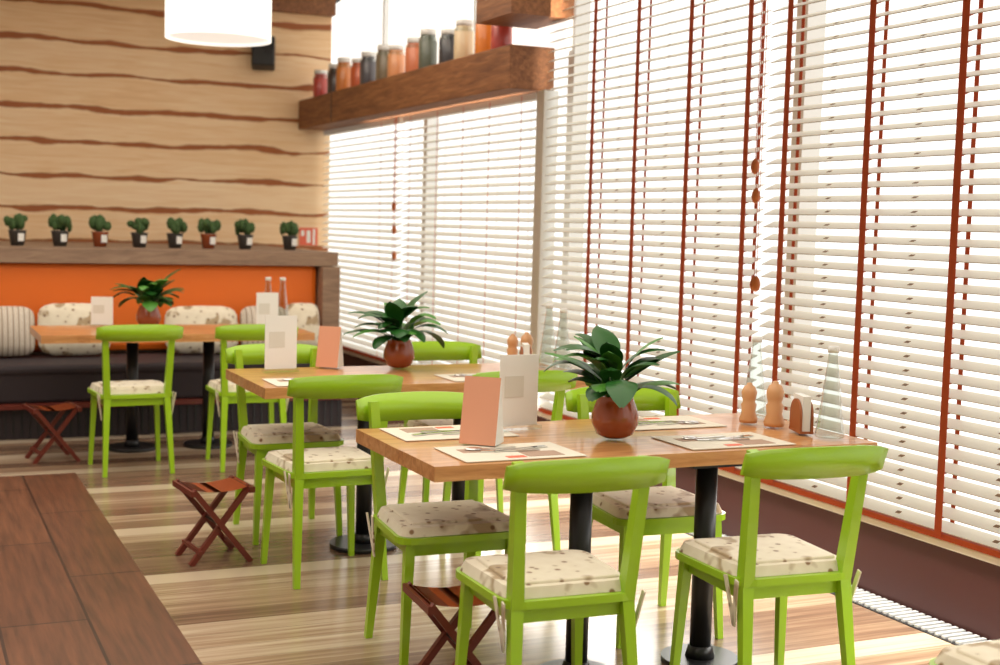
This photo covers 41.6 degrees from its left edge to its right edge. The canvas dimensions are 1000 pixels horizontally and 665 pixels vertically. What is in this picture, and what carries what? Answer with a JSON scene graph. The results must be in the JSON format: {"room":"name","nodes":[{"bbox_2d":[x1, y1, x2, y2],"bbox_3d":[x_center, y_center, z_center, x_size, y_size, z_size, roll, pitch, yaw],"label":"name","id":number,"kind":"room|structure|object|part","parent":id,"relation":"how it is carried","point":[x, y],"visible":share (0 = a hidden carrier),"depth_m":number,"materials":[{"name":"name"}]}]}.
{"room":"restaurant dining room","nodes":[
{"label":"restaurant dining room","id":0,"kind":"room"},
{"bbox_2d":[0,473,202,664],"bbox_3d":[-2.616,1.270,2.017,4.880,0.100,9.600,-1,5,-24],"label":"floor","id":1,"kind":"structure","parent":0,"point":[72,593],"depth_m":5.09,"materials":[{"name":"brown wood"}]},
{"bbox_2d":[0,0,331,250],"bbox_3d":[-5.028,-1.299,10.491,7.550,3.500,0.200,-1,5,-24],"label":"wall","id":2,"kind":"structure","parent":0,"point":[108,115],"depth_m":11.25,"materials":[{"name":"brown wood"}]},
{"bbox_2d":[251,36,274,70],"bbox_3d":[-2.065,-2.438,11.500,0.200,0.292,0.224,1,5,-9],"label":"speaker","id":3,"kind":"object","parent":2,"relation":"attached to","point":[263,57],"visible":0.78,"depth_m":11.41},
{"bbox_2d":[272,0,335,16],"bbox_3d":[-1.755,-2.944,11.650,0.600,0.240,0.120,-1,5,-24],"label":"beam","id":4,"kind":"structure","parent":2,"relation":"attached to","point":[326,8],"depth_m":11.62,"materials":[{"name":"brown wood"}]},
{"bbox_2d":[299,228,317,245],"bbox_3d":[-1.732,-0.867,11.915,0.170,0.160,0.008,-1,5,-24],"label":"wall sign","id":5,"kind":"object","parent":2,"relation":"attached to","point":[307,236],"visible":1,"depth_m":11.91,"materials":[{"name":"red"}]},
{"bbox_2d":[0,398,954,664],"bbox_3d":[-2.158,1.085,4.413,7.700,0.100,13.600,-1,5,-24],"label":"floor","id":6,"kind":"structure","parent":0,"point":[230,609],"depth_m":5.23,"materials":[{"name":"beige wood"}]},
{"bbox_2d":[22,401,81,463],"bbox_3d":[-2.630,0.588,7.736,0.274,0.334,0.270,-1,6,-32],"label":"stool","id":7,"kind":"object","parent":6,"relation":"on","point":[55,436],"visible":1,"depth_m":7.69,"materials":[{"name":"wood"},{"name":"leather"}]},
{"bbox_2d":[88,324,183,477],"bbox_3d":[-2.081,0.359,7.470,0.470,0.852,0.516,-1,5,-26],"label":"chair","id":8,"kind":"object","parent":6,"relation":"on","point":[108,393],"visible":1,"depth_m":7.35,"materials":[{"name":"green wood"}]},
{"bbox_2d":[0,241,344,439],"bbox_3d":[-4.688,-0.022,9.084,6.940,1.205,2.828,-1,5,-24],"label":"banquette","id":9,"kind":"object","parent":6,"relation":"on","point":[34,275],"visible":0.48,"depth_m":9.06,"materials":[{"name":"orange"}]},
{"bbox_2d":[3,213,27,244],"bbox_3d":[-3.450,-0.737,9.388,0.165,0.231,0.155,-1,5,-24],"label":"potted plant","id":10,"kind":"object","parent":9,"relation":"on","point":[17,237],"visible":1,"depth_m":9.35,"materials":[{"name":"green plant"}]},
{"bbox_2d":[0,306,34,356],"bbox_3d":[-3.279,-0.008,8.763,0.359,0.333,0.190,-1,5,-28],"label":"cushion","id":11,"kind":"object","parent":9,"relation":"on","point":[16,339],"visible":0.98,"depth_m":8.73,"materials":[{"name":"beige fabric"}]},
{"bbox_2d":[48,213,71,245],"bbox_3d":[-3.187,-0.743,9.512,0.175,0.236,0.153,5,6,37],"label":"potted plant","id":12,"kind":"object","parent":9,"relation":"on","point":[59,238],"visible":1,"depth_m":9.47,"materials":[{"name":"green plant"}]},
{"bbox_2d":[37,303,110,355],"bbox_3d":[-2.887,-0.022,8.940,0.479,0.352,0.192,-1,5,-27],"label":"cushion","id":13,"kind":"object","parent":9,"relation":"on","point":[53,314],"visible":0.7,"depth_m":8.87,"materials":[{"name":"beige fabric"}]},
{"bbox_2d":[88,214,110,246],"bbox_3d":[-2.910,-0.745,9.615,0.164,0.237,0.151,2,5,5],"label":"potted plant","id":14,"kind":"object","parent":9,"relation":"on","point":[98,223],"visible":1,"depth_m":9.58,"materials":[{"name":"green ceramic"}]},
{"bbox_2d":[127,218,149,247],"bbox_3d":[-2.663,-0.740,9.745,0.168,0.220,0.134,5,6,37],"label":"potted plant","id":15,"kind":"object","parent":9,"relation":"on","point":[139,238],"visible":1,"depth_m":9.71,"materials":[{"name":"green plant"}]},
{"bbox_2d":[166,217,187,247],"bbox_3d":[-2.428,-0.748,9.852,0.165,0.231,0.174,4,5,26],"label":"potted plant","id":16,"kind":"object","parent":9,"relation":"on","point":[176,226],"visible":1,"depth_m":9.80,"materials":[{"name":"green plant"}]},
{"bbox_2d":[165,306,237,352],"bbox_3d":[-2.104,-0.021,9.296,0.519,0.333,0.190,-1,5,-27],"label":"cushion","id":17,"kind":"object","parent":9,"relation":"on","point":[180,315],"visible":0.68,"depth_m":9.23,"materials":[{"name":"beige fabric"}]},
{"bbox_2d":[197,218,220,248],"bbox_3d":[-2.196,-0.749,9.940,0.176,0.231,0.157,1,5,-5],"label":"potted plant","id":18,"kind":"object","parent":9,"relation":"on","point":[208,240],"visible":1,"depth_m":9.92,"materials":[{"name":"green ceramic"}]},
{"bbox_2d":[234,218,254,248],"bbox_3d":[-1.956,-0.755,10.060,0.152,0.235,0.150,-1,5,-24],"label":"potted plant","id":19,"kind":"object","parent":9,"relation":"on","point":[241,226],"visible":1,"depth_m":10.02,"materials":[{"name":"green plant"}]},
{"bbox_2d":[240,306,286,344],"bbox_3d":[-1.694,-0.025,9.483,0.359,0.333,0.190,-1,5,-28],"label":"cushion","id":20,"kind":"object","parent":9,"relation":"on","point":[248,314],"visible":0.33,"depth_m":9.39,"materials":[{"name":"beige fabric"}]},
{"bbox_2d":[280,220,298,249],"bbox_3d":[-1.632,-0.757,10.224,0.141,0.230,0.153,-1,5,-24],"label":"potted plant","id":21,"kind":"object","parent":9,"relation":"on","point":[289,241],"visible":1,"depth_m":10.18,"materials":[{"name":"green plant"}]},
{"bbox_2d":[285,303,319,345],"bbox_3d":[-1.439,-0.038,9.598,0.259,0.352,0.192,-1,5,-30],"label":"cushion","id":22,"kind":"object","parent":9,"relation":"on","point":[307,314],"visible":0.54,"depth_m":9.55,"materials":[{"name":"beige fabric"}]},
{"bbox_2d":[30,324,314,452],"bbox_3d":[-2.026,0.354,8.143,1.603,0.750,0.730,-1,5,-24],"label":"table","id":23,"kind":"object","parent":6,"relation":"on","point":[205,333],"visible":0.69,"depth_m":8.11,"materials":[{"name":"brown wood"}]},
{"bbox_2d":[91,297,112,324],"bbox_3d":[-2.436,-0.127,8.066,0.142,0.184,0.050,1,5,-9],"label":"menu","id":24,"kind":"object","parent":23,"relation":"on","point":[101,307],"visible":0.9,"depth_m":8.06,"materials":[{"name":"paper"}]},
{"bbox_2d":[110,269,183,323],"bbox_3d":[-2.161,-0.217,8.159,0.408,0.362,0.422,5,6,36],"label":"plant","id":25,"kind":"object","parent":23,"relation":"on","point":[149,293],"visible":0.98,"depth_m":8.07,"materials":[{"name":"green plant"}]},
{"bbox_2d":[256,293,277,323],"bbox_3d":[-1.431,-0.129,8.104,0.152,0.234,0.050,-1,5,-29],"label":"menu","id":26,"kind":"object","parent":23,"relation":"on","point":[266,303],"visible":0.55,"depth_m":8.09,"materials":[{"name":"paper"}]},
{"bbox_2d":[278,277,288,314],"bbox_3d":[-1.409,-0.202,8.537,0.100,0.310,0.098,-1,5,-24],"label":"carafe","id":27,"kind":"object","parent":23,"relation":"on","point":[281,278],"visible":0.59,"depth_m":8.52,"materials":[{"name":"clear glass"}]},
{"bbox_2d":[172,475,254,566],"bbox_3d":[-1.221,0.800,5.607,0.274,0.334,0.270,-1,5,-30],"label":"stool","id":28,"kind":"object","parent":6,"relation":"on","point":[189,489],"visible":1,"depth_m":5.56,"materials":[{"name":"wood"},{"name":"leather"}]},
{"bbox_2d":[205,324,297,471],"bbox_3d":[-1.467,0.356,7.705,0.470,0.852,0.516,0,5,-22],"label":"chair","id":29,"kind":"object","parent":6,"relation":"on","point":[223,390],"visible":0.56,"depth_m":7.51,"materials":[{"name":"green"}]},
{"bbox_2d":[225,343,343,544],"bbox_3d":[-1.000,0.498,6.129,0.470,0.852,0.516,-1,5,-24],"label":"chair","id":30,"kind":"object","parent":6,"relation":"on","point":[259,439],"visible":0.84,"depth_m":6.07,"materials":[{"name":"green wood"}]},
{"bbox_2d":[260,374,402,588],"bbox_3d":[-0.702,0.568,5.383,0.470,0.852,0.516,-1,5,-26],"label":"chair","id":31,"kind":"object","parent":6,"relation":"on","point":[300,468],"visible":0.81,"depth_m":5.23,"materials":[{"name":"green wood"}]},
{"bbox_2d":[226,363,588,553],"bbox_3d":[-0.399,0.565,6.113,1.603,0.750,0.730,-1,5,-24],"label":"table","id":32,"kind":"object","parent":6,"relation":"on","point":[415,377],"visible":0.28,"depth_m":5.88,"materials":[{"name":"brown wood"}]},
{"bbox_2d":[262,378,292,386],"bbox_3d":[-0.798,0.206,5.678,0.400,0.012,0.260,-1,5,-24],"label":"placemat","id":33,"kind":"object","parent":32,"relation":"on","point":[277,382],"visible":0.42,"depth_m":5.63,"materials":[{"name":"beige paper"}]},
{"bbox_2d":[264,315,296,368],"bbox_3d":[-0.990,0.051,5.951,0.162,0.254,0.050,-1,5,-29],"label":"holder","id":34,"kind":"object","parent":32,"relation":"on","point":[280,331],"visible":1,"depth_m":5.95,"materials":[{"name":"paper"}]},
{"bbox_2d":[316,326,343,367],"bbox_3d":[-0.802,0.066,6.214,0.110,0.190,0.080,3,5,15],"label":"tent card","id":35,"kind":"object","parent":32,"relation":"on","point":[330,348],"visible":1,"depth_m":6.20,"materials":[{"name":"pink"}]},
{"bbox_2d":[343,291,447,367],"bbox_3d":[-0.476,-0.016,6.243,0.497,0.365,0.405,3,5,13],"label":"plant","id":36,"kind":"object","parent":32,"relation":"on","point":[399,352],"visible":1,"depth_m":6.19,"materials":[{"name":"green plant"}]},
{"bbox_2d":[433,373,475,381],"bbox_3d":[-0.070,0.198,6.009,0.400,0.012,0.260,-1,5,-24],"label":"placemat","id":37,"kind":"object","parent":32,"relation":"on","point":[453,377],"visible":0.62,"depth_m":5.98,"materials":[{"name":"beige paper"}]},
{"bbox_2d":[507,334,517,354],"bbox_3d":[0.063,0.079,6.609,0.068,0.146,0.066,-1,5,-24],"label":"pepper mill","id":38,"kind":"object","parent":32,"relation":"on","point":[512,341],"visible":0.72,"depth_m":6.59,"materials":[{"name":"brown wood"}]},
{"bbox_2d":[519,343,531,354],"bbox_3d":[0.121,0.117,6.264,0.050,0.128,0.125,1,5,-5],"label":"napkin holder","id":39,"kind":"object","parent":32,"relation":"on","point":[525,348],"visible":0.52,"depth_m":6.21,"materials":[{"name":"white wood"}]},
{"bbox_2d":[520,332,532,352],"bbox_3d":[0.132,0.079,6.530,0.075,0.162,0.074,-1,5,-24],"label":"pepper mill","id":40,"kind":"object","parent":32,"relation":"on","point":[526,338],"visible":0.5,"depth_m":6.51,"materials":[{"name":"brown wood"}]},
{"bbox_2d":[539,304,557,367],"bbox_3d":[0.238,0.015,6.440,0.100,0.310,0.098,-1,5,-24],"label":"carafe","id":41,"kind":"object","parent":32,"relation":"on","point":[549,306],"visible":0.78,"depth_m":6.42,"materials":[{"name":"clear glass"}]},
{"bbox_2d":[551,308,571,369],"bbox_3d":[0.298,0.036,6.260,0.100,0.300,0.098,-1,5,-24],"label":"carafe","id":42,"kind":"object","parent":32,"relation":"on","point":[562,310],"visible":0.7,"depth_m":6.24,"materials":[{"name":"clear glass"}]},
{"bbox_2d":[355,391,508,664],"bbox_3d":[-0.211,0.656,4.474,0.470,0.852,0.516,0,5,-22],"label":"chair","id":43,"kind":"object","parent":6,"relation":"on","point":[468,526],"visible":0.84,"depth_m":4.43,"materials":[{"name":"green wood"}]},
{"bbox_2d":[402,581,495,664],"bbox_3d":[-0.134,0.956,4.066,0.274,0.334,0.270,0,5,-20],"label":"stool","id":44,"kind":"object","parent":6,"relation":"on","point":[426,598],"visible":0.66,"depth_m":4.01,"materials":[{"name":"wood"},{"name":"leather"}]},
{"bbox_2d":[397,341,502,512],"bbox_3d":[-0.255,0.489,6.479,0.470,0.852,0.516,0,5,-21],"label":"chair","id":45,"kind":"object","parent":6,"relation":"on","point":[428,350],"visible":0.31,"depth_m":6.63,"materials":[{"name":"green wood"}]},
{"bbox_2d":[442,370,577,555],"bbox_3d":[0.022,0.560,5.712,0.470,0.852,0.516,0,5,-21],"label":"chair","id":46,"kind":"object","parent":6,"relation":"on","point":[556,381],"visible":0.1,"depth_m":5.58,"materials":[{"name":"green wood"}]},
{"bbox_2d":[455,456,669,664],"bbox_3d":[0.151,0.730,3.691,0.470,0.852,0.516,0,5,-21],"label":"chair","id":47,"kind":"object","parent":6,"relation":"on","point":[521,587],"visible":1,"depth_m":3.57,"materials":[{"name":"green wood"}]},
{"bbox_2d":[356,413,877,664],"bbox_3d":[0.384,0.721,4.468,1.603,0.750,0.730,-1,5,-24],"label":"table","id":48,"kind":"object","parent":6,"relation":"on","point":[579,435],"visible":0.59,"depth_m":4.32,"materials":[{"name":"brown wood"}]},
{"bbox_2d":[379,425,519,440],"bbox_3d":[-0.171,0.328,4.398,0.400,0.012,0.260,-1,5,-24],"label":"placemat","id":49,"kind":"object","parent":48,"relation":"on","point":[423,433],"visible":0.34,"depth_m":4.36,"materials":[{"name":"beige paper"}]},
{"bbox_2d":[459,376,503,445],"bbox_3d":[-0.056,0.244,4.166,0.120,0.210,0.090,3,5,17],"label":"tent card","id":50,"kind":"object","parent":48,"relation":"on","point":[482,411],"visible":1,"depth_m":4.15,"materials":[{"name":"pink"}]},
{"bbox_2d":[434,442,586,462],"bbox_3d":[0.030,0.362,4.051,0.400,0.012,0.260,-1,5,-24],"label":"placemat","id":51,"kind":"object","parent":48,"relation":"on","point":[535,450],"visible":0.99,"depth_m":4.03,"materials":[{"name":"beige paper"}]},
{"bbox_2d":[500,354,538,425],"bbox_3d":[0.063,0.201,4.459,0.162,0.254,0.050,-1,5,-30],"label":"holder","id":52,"kind":"object","parent":48,"relation":"on","point":[518,373],"visible":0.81,"depth_m":4.46,"materials":[{"name":"paper"}]},
{"bbox_2d":[543,325,679,438],"bbox_3d":[0.366,0.164,4.366,0.452,0.361,0.459,6,6,41],"label":"plant","id":53,"kind":"object","parent":48,"relation":"on","point":[615,415],"visible":1,"depth_m":4.29,"materials":[{"name":"green plant"}]},
{"bbox_2d":[635,415,725,430],"bbox_3d":[0.575,0.320,4.737,0.400,0.012,0.260,-1,5,-24],"label":"placemat","id":54,"kind":"object","parent":48,"relation":"on","point":[663,422],"visible":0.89,"depth_m":4.72,"materials":[{"name":"beige paper"}]},
{"bbox_2d":[651,432,795,449],"bbox_3d":[0.741,0.354,4.374,0.400,0.012,0.260,-1,5,-24],"label":"placemat","id":55,"kind":"object","parent":48,"relation":"on","point":[738,439],"visible":1,"depth_m":4.36,"materials":[{"name":"beige paper"}]},
{"bbox_2d":[739,382,756,423],"bbox_3d":[0.901,0.253,4.768,0.068,0.146,0.066,-1,5,-24],"label":"pepper mill","id":56,"kind":"object","parent":48,"relation":"on","point":[749,392],"visible":1,"depth_m":4.75,"materials":[{"name":"brown wood"}]},
{"bbox_2d":[740,336,765,417],"bbox_3d":[0.954,0.164,4.916,0.100,0.300,0.098,-1,5,-24],"label":"glass bottle","id":57,"kind":"object","parent":48,"relation":"on","point":[758,339],"visible":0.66,"depth_m":4.90,"materials":[{"name":"clear glass"}]},
{"bbox_2d":[763,381,784,426],"bbox_3d":[0.979,0.252,4.694,0.075,0.162,0.074,-1,5,-24],"label":"pepper mill","id":58,"kind":"object","parent":48,"relation":"on","point":[775,392],"visible":1,"depth_m":4.67,"materials":[{"name":"brown wood"}]},
{"bbox_2d":[789,393,813,433],"bbox_3d":[1.050,0.281,4.585,0.050,0.128,0.125,1,5,-5],"label":"napkin holder","id":59,"kind":"object","parent":48,"relation":"on","point":[801,421],"visible":1,"depth_m":4.53,"materials":[{"name":"brown wood"}]},
{"bbox_2d":[815,346,844,438],"bbox_3d":[1.125,0.201,4.468,0.100,0.310,0.098,-1,5,-24],"label":"carafe","id":60,"kind":"object","parent":48,"relation":"on","point":[831,349],"visible":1,"depth_m":4.46,"materials":[{"name":"clear glass"}]},
{"bbox_2d":[565,386,725,648],"bbox_3d":[0.524,0.647,4.819,0.470,0.852,0.516,0,5,-20],"label":"chair","id":61,"kind":"object","parent":6,"relation":"on","point":[670,509],"visible":0.58,"depth_m":4.70,"materials":[{"name":"green wood"}]},
{"bbox_2d":[669,445,887,664],"bbox_3d":[0.823,0.724,3.975,0.470,0.852,0.516,0,5,-20],"label":"chair","id":62,"kind":"object","parent":6,"relation":"on","point":[749,566],"visible":1,"depth_m":3.86,"materials":[{"name":"green wood"}]},
{"bbox_2d":[685,533,991,645],"bbox_3d":[1.451,1.057,5.233,0.150,0.012,6.129,-1,5,-24],"label":"grille","id":63,"kind":"object","parent":6,"relation":"in","point":[944,631],"depth_m":4.96,"materials":[{"name":"white metal"}]},
{"bbox_2d":[929,639,999,664],"bbox_3d":[1.294,0.819,2.974,0.470,0.852,0.516,-1,5,-24],"label":"chair","id":64,"kind":"object","parent":6,"relation":"on","point":[987,652],"visible":1,"depth_m":3.06,"materials":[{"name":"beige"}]},
{"bbox_2d":[419,0,826,420],"bbox_3d":[1.820,-0.809,4.921,0.200,3.200,11.560,-1,5,-24],"label":"window frame","id":65,"kind":"structure","parent":0,"point":[818,6],"depth_m":7.84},
{"bbox_2d":[322,117,405,362],"bbox_3d":[-1.189,-0.777,11.026,0.096,1.904,1.989,-1,5,-24],"label":"blind","id":66,"kind":"object","parent":65,"relation":"attached to","point":[348,346],"visible":0.77,"depth_m":10.88,"materials":[{"name":"white plastic"}]},
{"bbox_2d":[298,44,554,130],"bbox_3d":[-0.740,-1.754,9.807,0.304,0.255,4.496,-1,5,-24],"label":"shelf","id":67,"kind":"object","parent":65,"relation":"attached to","point":[511,70],"visible":0.87,"depth_m":8.77,"materials":[{"name":"brown wood"}]},
{"bbox_2d":[313,70,326,96],"bbox_3d":[-1.578,-2.179,11.593,0.132,0.250,0.133,-1,5,-24],"label":"jar","id":68,"kind":"object","parent":67,"relation":"on","point":[320,78],"visible":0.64,"depth_m":11.54,"materials":[{"name":"red glass"}]},
{"bbox_2d":[327,64,337,92],"bbox_3d":[-1.406,-2.159,11.287,0.148,0.270,0.150,-1,5,-24],"label":"jar","id":69,"kind":"object","parent":67,"relation":"on","point":[331,74],"visible":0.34,"depth_m":11.22,"materials":[{"name":"brown"}]},
{"bbox_2d":[336,57,350,90],"bbox_3d":[-1.301,-2.141,10.984,0.132,0.290,0.133,-1,5,-24],"label":"jar","id":70,"kind":"object","parent":67,"relation":"on","point":[343,67],"visible":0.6,"depth_m":10.93,"materials":[{"name":"orange glass"}]},
{"bbox_2d":[350,58,361,86],"bbox_3d":[-1.142,-2.094,10.708,0.148,0.250,0.150,-1,5,-24],"label":"jar","id":71,"kind":"object","parent":67,"relation":"on","point":[355,68],"visible":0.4,"depth_m":10.64,"materials":[{"name":"orange glass"}]},
{"bbox_2d":[360,51,375,83],"bbox_3d":[-1.041,-2.077,10.413,0.132,0.270,0.133,-1,5,-24],"label":"jar","id":72,"kind":"object","parent":67,"relation":"on","point":[368,62],"visible":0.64,"depth_m":10.36,"materials":[{"name":"grey glass"}]},
{"bbox_2d":[376,44,388,79],"bbox_3d":[-0.881,-2.060,10.135,0.148,0.290,0.150,-1,5,-24],"label":"jar","id":73,"kind":"object","parent":67,"relation":"on","point":[383,49],"visible":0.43,"depth_m":10.07,"materials":[{"name":"brown glass"}]},
{"bbox_2d":[387,45,404,76],"bbox_3d":[-0.773,-2.011,9.825,0.132,0.250,0.133,-1,5,-24],"label":"jar","id":74,"kind":"object","parent":67,"relation":"on","point":[396,56],"visible":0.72,"depth_m":9.77,"materials":[{"name":"orange glass"}]},
{"bbox_2d":[405,37,419,71],"bbox_3d":[-0.613,-1.994,9.546,0.148,0.270,0.150,-1,5,-24],"label":"jar","id":75,"kind":"object","parent":67,"relation":"on","point":[412,49],"visible":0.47,"depth_m":9.48,"materials":[{"name":"orange glass"}]},
{"bbox_2d":[418,28,437,68],"bbox_3d":[-0.504,-1.976,9.234,0.132,0.290,0.133,-1,5,-24],"label":"jar","id":76,"kind":"object","parent":67,"relation":"on","point":[428,43],"visible":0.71,"depth_m":9.18,"materials":[{"name":"grey"}]},
{"bbox_2d":[439,29,453,62],"bbox_3d":[-0.341,-1.928,8.949,0.148,0.250,0.150,-1,5,-24],"label":"jar","id":77,"kind":"object","parent":67,"relation":"on","point":[446,42],"visible":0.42,"depth_m":8.88,"materials":[{"name":"grey glass"}]},
{"bbox_2d":[454,19,473,58],"bbox_3d":[-0.236,-1.910,8.645,0.132,0.270,0.133,-1,5,-24],"label":"jar","id":78,"kind":"object","parent":67,"relation":"on","point":[463,33],"visible":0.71,"depth_m":8.59,"materials":[{"name":"beige glass"}]},
{"bbox_2d":[475,21,490,52],"bbox_3d":[-0.085,-1.895,8.385,0.148,0.290,0.150,-1,5,-24],"label":"jar","id":79,"kind":"object","parent":67,"relation":"on","point":[482,32],"visible":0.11,"depth_m":8.32,"materials":[{"name":"orange glass"}]},
{"bbox_2d":[491,25,512,48],"bbox_3d":[0.011,-1.849,8.102,0.132,0.250,0.133,-1,5,-24],"label":"jar","id":80,"kind":"object","parent":67,"relation":"on","point":[500,35],"visible":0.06,"depth_m":8.05,"materials":[{"name":"red glass"}]},
{"bbox_2d":[340,0,572,65],"bbox_3d":[-0.492,-2.382,9.874,0.140,1.000,4.480,-1,5,-24],"label":"wall window","id":81,"kind":"structure","parent":65,"relation":"in","point":[365,25],"depth_m":10.35,"materials":[{"name":"glass"}]},
{"bbox_2d":[400,93,536,364],"bbox_3d":[-0.260,-0.587,9.019,0.069,1.904,2.290,-1,5,-24],"label":"blind","id":82,"kind":"object","parent":65,"relation":"attached to","point":[531,97],"visible":0.66,"depth_m":8.87,"materials":[{"name":"white plastic"}]},
{"bbox_2d":[530,90,558,409],"bbox_3d":[0.260,-0.486,7.903,0.100,1.905,0.100,-1,5,-24],"label":"window column","id":83,"kind":"structure","parent":65,"relation":"attached to","point":[543,103],"depth_m":7.85,"materials":[{"name":"white paint"}]},
{"bbox_3d":[1.820,-0.809,4.921,0.200,3.200,11.560,-1,5,-24],"label":"frame","id":84,"kind":"part","parent":65,"relation":"part of","materials":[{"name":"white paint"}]},
{"bbox_2d":[538,0,771,475],"bbox_3d":[0.736,-0.969,6.787,0.096,3.084,2.194,-1,5,-24],"label":"blind","id":85,"kind":"object","parent":65,"relation":"attached to","point":[754,284],"visible":0.88,"depth_m":6.59,"materials":[{"name":"white plastic"}]},
{"bbox_2d":[343,344,999,565],"bbox_3d":[1.284,0.683,5.943,0.260,0.030,13.600,-1,5,-24],"label":"window sill","id":86,"kind":"structure","parent":65,"relation":"attached to","point":[910,533],"depth_m":5.24,"materials":[{"name":"brown wood"}]},
{"bbox_2d":[343,353,999,639],"bbox_3d":[1.307,0.848,5.969,0.200,0.300,13.600,-1,5,-24],"label":"wall","id":87,"kind":"structure","parent":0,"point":[956,589],"depth_m":5.19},
{"bbox_2d":[755,0,999,557],"bbox_3d":[1.620,-0.788,4.876,0.069,3.084,2.040,-1,5,-24],"label":"blind","id":88,"kind":"object","parent":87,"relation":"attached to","point":[970,538],"visible":0.91,"depth_m":5.08,"materials":[{"name":"white"}]},
{"label":"outside","id":89,"kind":"structure","parent":0,"visible":0},
{"bbox_2d":[328,0,999,536],"bbox_3d":[0.979,-0.855,7.037,0.020,3.500,16.100,-1,5,-24],"label":"window","id":90,"kind":"structure","parent":89,"point":[955,7],"depth_m":6.59,"materials":[{"name":"white plastic"}]},
{"bbox_3d":[-2.063,-2.502,4.118,7.700,0.100,13.600,-1,5,-24],"label":"ceiling","id":91,"kind":"structure","parent":0,"visible":0},
{"bbox_2d":[165,0,271,46],"bbox_3d":[-1.715,-2.279,8.047,0.640,0.970,0.640,-1,5,-24],"label":"pendant lamp","id":92,"kind":"object","parent":91,"relation":"hanging from","point":[223,23],"visible":1,"depth_m":7.84,"materials":[{"name":"white fabric"}]},
{"bbox_2d":[476,0,574,28],"bbox_3d":[0.153,-2.257,7.709,0.400,0.860,0.500,-1,5,-24],"label":"shelf","id":93,"kind":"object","parent":91,"relation":"attached to","point":[528,14],"depth_m":7.59,"materials":[{"name":"brown wood"}]}
]}

